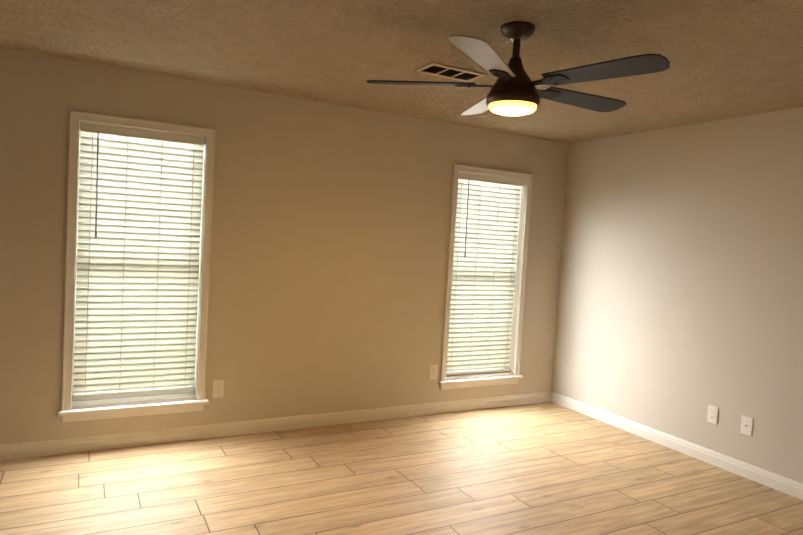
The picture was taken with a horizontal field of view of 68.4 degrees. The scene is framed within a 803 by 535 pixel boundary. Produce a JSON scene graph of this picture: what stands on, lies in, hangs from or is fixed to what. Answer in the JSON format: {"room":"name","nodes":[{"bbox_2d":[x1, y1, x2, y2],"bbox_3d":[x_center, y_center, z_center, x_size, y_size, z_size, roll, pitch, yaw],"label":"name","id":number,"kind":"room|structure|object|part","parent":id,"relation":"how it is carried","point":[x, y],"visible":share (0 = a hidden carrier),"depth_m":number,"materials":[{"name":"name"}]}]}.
{"room":"empty bedroom","nodes":[
{"label":"empty bedroom","id":0,"kind":"room"},
{"bbox_2d":[0,48,568,444],"bbox_3d":[-0.872,-0.015,4.388,5.600,2.440,0.150,2,3,-28],"label":"wall","id":1,"kind":"structure","parent":0,"point":[329,247],"depth_m":4.32,"materials":[{"name":"beige paint"}]},
{"bbox_2d":[57,399,208,421],"bbox_3d":[-1.769,0.940,3.941,0.904,0.076,0.177,2,3,-28],"label":"window sill","id":2,"kind":"structure","parent":1,"relation":"attached to","point":[85,414],"depth_m":3.87,"materials":[{"name":"white paint"}]},
{"bbox_2d":[62,110,215,410],"bbox_3d":[-1.726,-0.025,3.912,0.860,1.855,0.169,2,3,-28],"label":"window","id":3,"kind":"structure","parent":1,"relation":"in","point":[137,349],"depth_m":3.90,"materials":[{"name":"white paint"}]},
{"bbox_3d":[-1.751,-0.001,3.957,0.752,1.801,0.070,2,3,-28],"label":"left window sash","id":4,"kind":"part","parent":3,"relation":"part of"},
{"bbox_3d":[-1.775,0.834,3.958,0.740,0.022,0.052,2,3,-28],"label":"left window blind bottom rail","id":5,"kind":"part","parent":3,"relation":"part of","materials":[{"name":"white plastic"}]},
{"bbox_2d":[80,122,204,145],"bbox_3d":[-1.676,-0.866,3.865,0.744,0.056,0.072,2,3,-28],"label":"blind headrail","id":6,"kind":"object","parent":3,"relation":"attached to","point":[134,133],"visible":1,"depth_m":3.82,"materials":[{"name":"white paint"}]},
{"bbox_2d":[85,133,92,392],"bbox_3d":[-1.979,-0.019,3.744,0.004,1.678,0.002,2,3,-28],"label":"blind cord","id":7,"kind":"object","parent":6,"relation":"hanging from","point":[92,133],"depth_m":3.74,"materials":[{"name":"white fabric"}]},
{"bbox_2d":[95,131,98,237],"bbox_3d":[-1.915,-0.518,3.719,0.014,0.670,0.016,2,3,-28],"label":"blind wand","id":8,"kind":"object","parent":6,"relation":"hanging from","point":[96,185],"visible":0.98,"depth_m":3.72,"materials":[{"name":"grey plastic"}]},
{"bbox_2d":[119,137,127,392],"bbox_3d":[-1.804,-0.014,3.838,0.004,1.678,0.002,2,3,-28],"label":"blind cord","id":9,"kind":"object","parent":6,"relation":"hanging from","point":[123,263],"depth_m":3.84,"materials":[{"name":"white fabric"}]},
{"bbox_2d":[153,141,162,389],"bbox_3d":[-1.621,-0.009,3.937,0.004,1.678,0.002,2,3,-28],"label":"blind cord","id":10,"kind":"object","parent":6,"relation":"hanging from","point":[162,141],"depth_m":3.94,"materials":[{"name":"white fabric"}]},
{"bbox_2d":[185,145,194,379],"bbox_3d":[-1.446,-0.004,4.032,0.004,1.678,0.002,2,3,-28],"label":"blind cord","id":11,"kind":"object","parent":6,"relation":"hanging from","point":[194,145],"depth_m":4.03,"materials":[{"name":"white fabric"}]},
{"bbox_2d":[212,380,223,397],"bbox_3d":[-1.285,0.852,4.148,0.076,0.124,0.008,2,3,-28],"label":"electrical outlet","id":12,"kind":"object","parent":1,"relation":"attached to","point":[218,388],"visible":1,"depth_m":4.15,"materials":[{"name":"white plastic"}]},
{"bbox_2d":[0,391,551,460],"bbox_3d":[-0.900,1.160,4.377,5.300,0.095,0.014,2,3,-28],"label":"baseboard","id":13,"kind":"structure","parent":1,"relation":"attached to","point":[13,451],"depth_m":4.25,"materials":[{"name":"white paint"}]},
{"bbox_2d":[429,364,437,378],"bbox_3d":[0.273,0.882,4.988,0.076,0.124,0.008,2,3,-28],"label":"electrical outlet","id":14,"kind":"object","parent":1,"relation":"attached to","point":[433,371],"visible":1,"depth_m":4.99,"materials":[{"name":"white plastic"}]},
{"bbox_2d":[438,375,522,389],"bbox_3d":[0.678,1.011,5.263,0.888,0.076,0.177,2,3,-28],"label":"window sill","id":15,"kind":"structure","parent":1,"relation":"attached to","point":[473,382],"depth_m":5.19,"materials":[{"name":"white paint"}]},
{"bbox_2d":[440,164,532,381],"bbox_3d":[0.725,0.060,5.226,0.844,1.830,0.150,2,3,-28],"label":"window","id":16,"kind":"structure","parent":1,"relation":"in","point":[490,213],"depth_m":5.24,"materials":[{"name":"white paint"}]},
{"bbox_3d":[0.670,0.930,5.281,0.724,0.022,0.052,2,3,-28],"label":"right window blind bottom rail","id":17,"kind":"part","parent":16,"relation":"part of","materials":[{"name":"white plastic"}]},
{"bbox_2d":[458,172,523,186],"bbox_3d":[0.770,-0.770,5.187,0.728,0.056,0.072,2,3,-28],"label":"blind headrail","id":18,"kind":"object","parent":16,"relation":"attached to","point":[484,178],"visible":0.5,"depth_m":5.15,"materials":[{"name":"white paint"}]},
{"bbox_2d":[450,179,462,372],"bbox_3d":[0.472,0.077,5.069,0.004,1.678,0.002,2,3,-28],"label":"blind cord","id":19,"kind":"object","parent":18,"relation":"hanging from","point":[462,179],"depth_m":5.07,"materials":[{"name":"white fabric"}]},
{"bbox_2d":[464,182,468,256],"bbox_3d":[0.561,-0.422,5.058,0.014,0.670,0.016,2,3,-28],"label":"blind wand","id":20,"kind":"object","parent":18,"relation":"hanging from","point":[466,221],"visible":0.98,"depth_m":5.06,"materials":[{"name":"grey plastic"}]},
{"bbox_2d":[469,189,480,369],"bbox_3d":[0.644,0.082,5.163,0.004,1.678,0.002,2,3,-28],"label":"blind cord","id":21,"kind":"object","parent":18,"relation":"hanging from","point":[475,275],"depth_m":5.16,"materials":[{"name":"white fabric"}]},
{"bbox_2d":[488,187,499,362],"bbox_3d":[0.822,0.087,5.259,0.004,1.678,0.002,2,3,-28],"label":"blind cord","id":22,"kind":"object","parent":18,"relation":"hanging from","point":[499,187],"depth_m":5.26,"materials":[{"name":"white fabric"}]},
{"bbox_2d":[505,186,517,367],"bbox_3d":[0.994,0.092,5.352,0.004,1.678,0.002,2,3,-28],"label":"blind cord","id":23,"kind":"object","parent":18,"relation":"hanging from","point":[517,186],"depth_m":5.35,"materials":[{"name":"white fabric"}]},
{"bbox_2d":[0,401,802,534],"bbox_3d":[0.318,1.455,2.105,5.600,0.120,5.500,2,3,-28],"label":"floor","id":24,"kind":"structure","parent":0,"point":[547,468],"depth_m":3.52,"materials":[{"name":"laminate"}]},
{"bbox_2d":[0,0,802,142],"bbox_3d":[0.464,-1.097,1.972,5.600,0.120,5.500,2,3,-28],"label":"ceiling","id":25,"kind":"structure","parent":0,"point":[728,59],"depth_m":3.02,"materials":[{"name":"beige paint"}]},
{"bbox_2d":[414,62,486,81],"bbox_3d":[0.281,-1.116,3.386,0.370,0.010,0.200,2,3,-28],"label":"ceiling vent","id":26,"kind":"object","parent":25,"relation":"in","point":[430,64],"visible":0.96,"depth_m":3.36,"materials":[{"name":"white metal"}]},
{"bbox_2d":[422,65,478,79],"bbox_3d":[0.281,-1.117,3.386,0.314,0.012,0.133,2,3,-28],"label":"louvres","id":27,"kind":"object","parent":26,"relation":"attached to","point":[450,73],"visible":0.73,"depth_m":3.39,"materials":[{"name":"brown metal"}]},
{"bbox_2d":[426,66,476,78],"bbox_3d":[0.281,-1.120,3.386,0.314,0.001,0.144,2,3,-28],"label":"vent duct","id":28,"kind":"object","parent":25,"relation":"attached to","point":[449,72],"visible":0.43,"depth_m":3.40,"materials":[{"name":"black"}]},
{"bbox_2d":[366,21,669,115],"bbox_3d":[0.553,-0.877,2.664,1.230,0.380,1.284,2,3,-28],"label":"ceiling fan","id":29,"kind":"object","parent":25,"relation":"hanging from","point":[514,91],"visible":1,"depth_m":2.55,"materials":[{"name":"brown metal"}]},
{"bbox_3d":[0.497,-0.709,2.648,0.212,0.039,0.212,2,3,-28],"label":"light glass","id":30,"kind":"part","parent":29,"relation":"part of","materials":[{"name":"white glass"}]},
{"bbox_2d":[551,107,802,483],"bbox_3d":[2.823,0.254,3.267,0.150,2.440,5.350,2,3,-28],"label":"wall","id":31,"kind":"structure","parent":0,"point":[680,302],"depth_m":4.36,"materials":[{"name":"beige paint"}]},
{"bbox_2d":[551,392,802,499],"bbox_3d":[2.652,1.416,3.348,0.014,0.095,5.186,2,3,-28],"label":"baseboard","id":32,"kind":"structure","parent":31,"relation":"attached to","point":[793,488],"depth_m":4.33,"materials":[{"name":"white paint"}]},
{"bbox_2d":[707,404,717,423],"bbox_3d":[2.208,1.043,4.197,0.008,0.124,0.076,2,3,-28],"label":"electrical outlet","id":33,"kind":"object","parent":31,"relation":"attached to","point":[712,415],"visible":1,"depth_m":4.19,"materials":[{"name":"white plastic"}]},
{"bbox_2d":[740,415,752,435],"bbox_3d":[2.320,1.066,3.980,0.016,0.124,0.076,2,3,-28],"label":"wall plate","id":34,"kind":"object","parent":31,"relation":"attached to","point":[746,424],"visible":1,"depth_m":3.98,"materials":[{"name":"white plastic"}]}
]}

